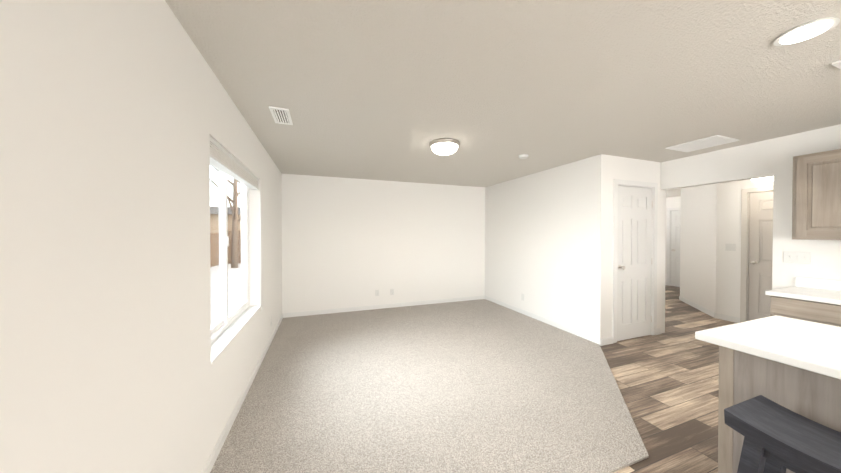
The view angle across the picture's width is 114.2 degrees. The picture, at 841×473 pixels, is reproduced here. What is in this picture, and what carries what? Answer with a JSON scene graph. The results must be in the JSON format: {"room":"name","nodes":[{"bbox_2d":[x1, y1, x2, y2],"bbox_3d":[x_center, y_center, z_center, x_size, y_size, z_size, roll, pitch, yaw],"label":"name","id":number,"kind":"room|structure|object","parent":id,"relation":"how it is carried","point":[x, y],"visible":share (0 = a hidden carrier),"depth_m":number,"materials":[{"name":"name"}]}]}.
{"room":"kitchen","nodes":[
{"label":"kitchen","id":0,"kind":"room"},
{"bbox_2d":[0,0,840,472],"bbox_3d":[3.343,0.176,2.756,9.780,2.400,9.140,0,1,-20],"label":"wall","id":1,"kind":"structure","parent":0,"point":[114,114],"depth_m":1.31,"materials":[{"name":"white paint"}]},
{"bbox_2d":[210,164,261,363],"bbox_3d":[-1.569,0.072,2.257,0.173,1.384,1.400,0,1,-20],"label":"window","id":2,"kind":"structure","parent":1,"relation":"in","point":[226,328],"depth_m":2.23,"materials":[{"name":"white plastic"}]},
{"bbox_2d":[210,136,262,311],"bbox_3d":[-1.531,0.103,2.289,0.092,1.443,1.421,0,1,-20],"label":"window shade","id":3,"kind":"object","parent":2,"relation":"attached to","point":[224,160],"visible":0.73,"depth_m":2.10,"materials":[{"name":"white fabric"}]},
{"bbox_2d":[202,313,283,472],"bbox_3d":[-0.928,1.351,0.745,0.013,0.085,8.000,0,1,-20],"label":"baseboard","id":4,"kind":"structure","parent":1,"relation":"attached to","point":[208,467],"depth_m":2.04,"materials":[{"name":"white wood"}]},
{"bbox_2d":[284,295,484,317],"bbox_3d":[-0.437,1.313,5.168,3.880,0.085,0.013,0,1,-20],"label":"baseboard","id":5,"kind":"structure","parent":1,"relation":"attached to","point":[295,314],"depth_m":5.04,"materials":[{"name":"white wood"}]},
{"bbox_2d":[485,296,602,345],"bbox_3d":[1.821,1.317,4.607,0.013,0.085,2.563,0,1,-20],"label":"baseboard","id":6,"kind":"structure","parent":1,"relation":"attached to","point":[586,336],"depth_m":4.13,"materials":[{"name":"white wood"}]},
{"bbox_2d":[617,186,652,340],"bbox_3d":[2.858,0.350,3.656,0.710,2.020,0.177,0,1,-20],"label":"closet door","id":7,"kind":"structure","parent":1,"relation":"in","point":[634,263],"depth_m":3.64,"materials":[{"name":"white wood"}]},
{"bbox_2d":[612,179,657,342],"bbox_3d":[2.843,0.313,3.682,0.852,2.094,0.152,0,1,-20],"label":"door frame","id":8,"kind":"structure","parent":1,"relation":"attached to","point":[616,182],"depth_m":3.65,"materials":[{"name":"white wood"}]},
{"bbox_2d":[667,207,680,285],"bbox_3d":[6.944,0.284,7.006,0.152,2.094,0.912,0,1,-20],"label":"door frame","id":9,"kind":"structure","parent":1,"relation":"attached to","point":[669,210],"depth_m":7.36,"materials":[{"name":"white wood"}]},
{"bbox_2d":[671,210,680,286],"bbox_3d":[6.917,0.321,6.992,0.177,2.020,0.770,0,1,-20],"label":"door","id":10,"kind":"structure","parent":1,"relation":"in","point":[675,247],"depth_m":7.25,"materials":[{"name":"white wood"}]},
{"bbox_2d":[679,296,712,316],"bbox_3d":[5.232,1.313,5.175,0.990,0.085,0.989,0,1,-20],"label":"baseboard","id":11,"kind":"structure","parent":1,"relation":"attached to","point":[709,312],"depth_m":5.11,"materials":[{"name":"white wood"}]},
{"bbox_2d":[713,312,739,322],"bbox_3d":[4.966,1.319,4.404,0.013,0.085,0.299,0,1,-20],"label":"baseboard","id":12,"kind":"structure","parent":1,"relation":"attached to","point":[719,316],"depth_m":4.41,"materials":[{"name":"white wood"}]},
{"bbox_2d":[725,244,735,250],"bbox_3d":[4.974,0.172,4.365,0.018,0.115,0.116,0,1,-20],"label":"light switch","id":13,"kind":"object","parent":1,"relation":"attached to","point":[730,247],"visible":1,"depth_m":4.37,"materials":[{"name":"white plastic"}]},
{"bbox_2d":[740,186,772,322],"bbox_3d":[5.226,0.311,3.872,0.152,2.094,0.862,0,1,-20],"label":"door frame","id":14,"kind":"structure","parent":1,"relation":"attached to","point":[744,282],"depth_m":4.21,"materials":[{"name":"white wood"}]},
{"bbox_2d":[748,191,772,320],"bbox_3d":[5.200,0.348,3.857,0.177,2.020,0.720,0,1,-20],"label":"hall door","id":15,"kind":"structure","parent":1,"relation":"in","point":[760,240],"depth_m":4.08,"materials":[{"name":"grey wood"}]},
{"bbox_2d":[784,251,810,263],"bbox_3d":[3.736,0.206,2.701,0.018,0.115,0.162,0,1,-20],"label":"light switch","id":16,"kind":"object","parent":1,"relation":"attached to","point":[796,257],"visible":1,"depth_m":2.70,"materials":[{"name":"white plastic"}]},
{"bbox_2d":[792,149,840,239],"bbox_3d":[3.690,-0.358,2.377,0.315,0.774,0.460,0,1,-20],"label":"upper cabinet","id":17,"kind":"object","parent":1,"relation":"attached to","point":[816,198],"visible":1,"depth_m":2.39,"materials":[{"name":"brown wood"}]},
{"bbox_2d":[165,0,840,197],"bbox_3d":[3.343,-1.074,2.745,9.780,0.100,9.140,0,1,-20],"label":"ceiling","id":18,"kind":"structure","parent":0,"point":[387,90],"depth_m":1.75,"materials":[{"name":"white paint"}]},
{"bbox_2d":[269,106,292,124],"bbox_3d":[-1.173,-1.014,2.295,0.140,0.011,0.320,0,1,-20],"label":"ceiling vent","id":19,"kind":"object","parent":18,"relation":"in","point":[281,115],"visible":1,"depth_m":2.27,"materials":[{"name":"white metal"}]},
{"bbox_2d":[430,138,459,155],"bbox_3d":[0.265,-0.956,2.996,0.330,0.139,0.330,0,1,-20],"label":"dome ceiling light","id":20,"kind":"object","parent":18,"relation":"attached to","point":[445,146],"visible":1,"depth_m":2.89,"materials":[{"name":"white glass"}]},
{"bbox_2d":[518,154,528,158],"bbox_3d":[1.310,-1.013,3.458,0.124,0.033,0.124,0,1,-20],"label":"smoke detector","id":21,"kind":"object","parent":18,"relation":"attached to","point":[523,156],"visible":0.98,"depth_m":3.42,"materials":[{"name":"white plastic"}]},
{"bbox_2d":[665,135,739,151],"bbox_3d":[3.104,-1.020,3.010,0.410,0.011,0.440,0,1,-20],"label":"ceiling vent","id":22,"kind":"object","parent":18,"relation":"in","point":[708,142],"visible":1,"depth_m":2.98,"materials":[{"name":"white metal"}]},
{"bbox_2d":[751,176,773,181],"bbox_3d":[4.817,-0.895,3.789,0.310,0.275,0.310,0,1,-20],"label":"light","id":23,"kind":"object","parent":18,"relation":"attached to","point":[767,179],"visible":0.38,"depth_m":3.75,"materials":[{"name":"silver metal"}]},
{"bbox_2d":[773,17,839,45],"bbox_3d":[1.894,-1.005,1.340,0.190,0.012,0.190,0,1,-20],"label":"recessed light","id":24,"kind":"object","parent":18,"relation":"in","point":[806,31],"visible":0.94,"depth_m":1.32,"materials":[{"name":"white"}]},
{"bbox_2d":[832,60,840,68],"bbox_3d":[2.522,-1.006,1.455,0.140,0.011,0.330,0,1,-20],"label":"ceiling vent","id":25,"kind":"object","parent":18,"relation":"in","point":[837,64],"visible":1,"depth_m":1.58,"materials":[{"name":"white metal"}]},
{"bbox_2d":[600,285,735,472],"bbox_3d":[3.343,1.426,2.767,9.780,0.100,9.140,0,1,-20],"label":"floor","id":26,"kind":"structure","parent":0,"point":[667,381],"depth_m":2.46,"materials":[{"name":"brown wood"}]},
{"bbox_2d":[210,299,648,472],"bbox_3d":[0.208,1.364,3.335,3.910,0.014,3.900,0,1,-20],"label":"carpet floor","id":27,"kind":"structure","parent":26,"relation":"on","point":[479,386],"depth_m":2.27,"materials":[{"name":"beige carpet"}]},
{"bbox_2d":[718,347,840,472],"bbox_3d":[2.321,0.976,0.459,0.695,0.840,2.368,0,1,-20],"label":"kitchen island","id":28,"kind":"object","parent":26,"relation":"on","point":[817,398],"depth_m":1.30,"materials":[{"name":"brown wood"}]},
{"bbox_2d":[695,315,840,382],"bbox_3d":[2.295,0.536,0.435,0.870,0.040,2.480,0,1,-20],"label":"island countertop","id":29,"kind":"structure","parent":28,"relation":"on","point":[815,348],"depth_m":1.33,"materials":[{"name":"white stone"}]},
{"bbox_2d":[724,395,840,472],"bbox_3d":[1.494,1.061,0.979,0.310,0.669,0.480,0,1,-20],"label":"stool","id":30,"kind":"object","parent":26,"relation":"on","point":[778,438],"visible":1,"depth_m":1.06,"materials":[{"name":"black wood"}]},
{"bbox_2d":[765,276,840,326],"bbox_3d":[4.086,0.902,0.877,0.597,0.980,3.690,0,1,-20],"label":"kitchen cabinet","id":31,"kind":"object","parent":26,"relation":"on","point":[817,300],"depth_m":2.37,"materials":[{"name":"brown wood"}]},
{"label":"outside","id":32,"kind":"structure","parent":0,"visible":0},
{"bbox_2d":[210,263,240,325],"bbox_3d":[-22.676,1.641,18.413,90.000,0.100,110.000,0,1,-20],"label":"ground","id":33,"kind":"structure","parent":32,"point":[234,300],"depth_m":8.59,"materials":[{"name":"white"}]},
{"bbox_2d":[210,231,240,266],"bbox_3d":[-1.748,0.729,5.260,11.560,1.950,27.060,0,1,-20],"label":"fence","id":34,"kind":"object","parent":33,"relation":"on","point":[213,245],"depth_m":15.38,"materials":[{"name":"brown wood"}]},
{"bbox_2d":[210,206,240,232],"bbox_3d":[-11.934,-0.420,13.821,20.100,4.100,39.100,0,1,-20],"label":"neighbouring house","id":35,"kind":"structure","parent":33,"relation":"on","point":[213,213],"depth_m":21.80,"materials":[{"name":"beige"}]},
{"bbox_2d":[210,167,240,267],"bbox_3d":[-8.829,-2.017,10.740,7.005,7.353,21.046,0,1,-20],"label":"tree","id":36,"kind":"object","parent":33,"relation":"on","point":[234,259],"depth_m":13.97,"materials":[{"name":"brown plant"}]}
]}

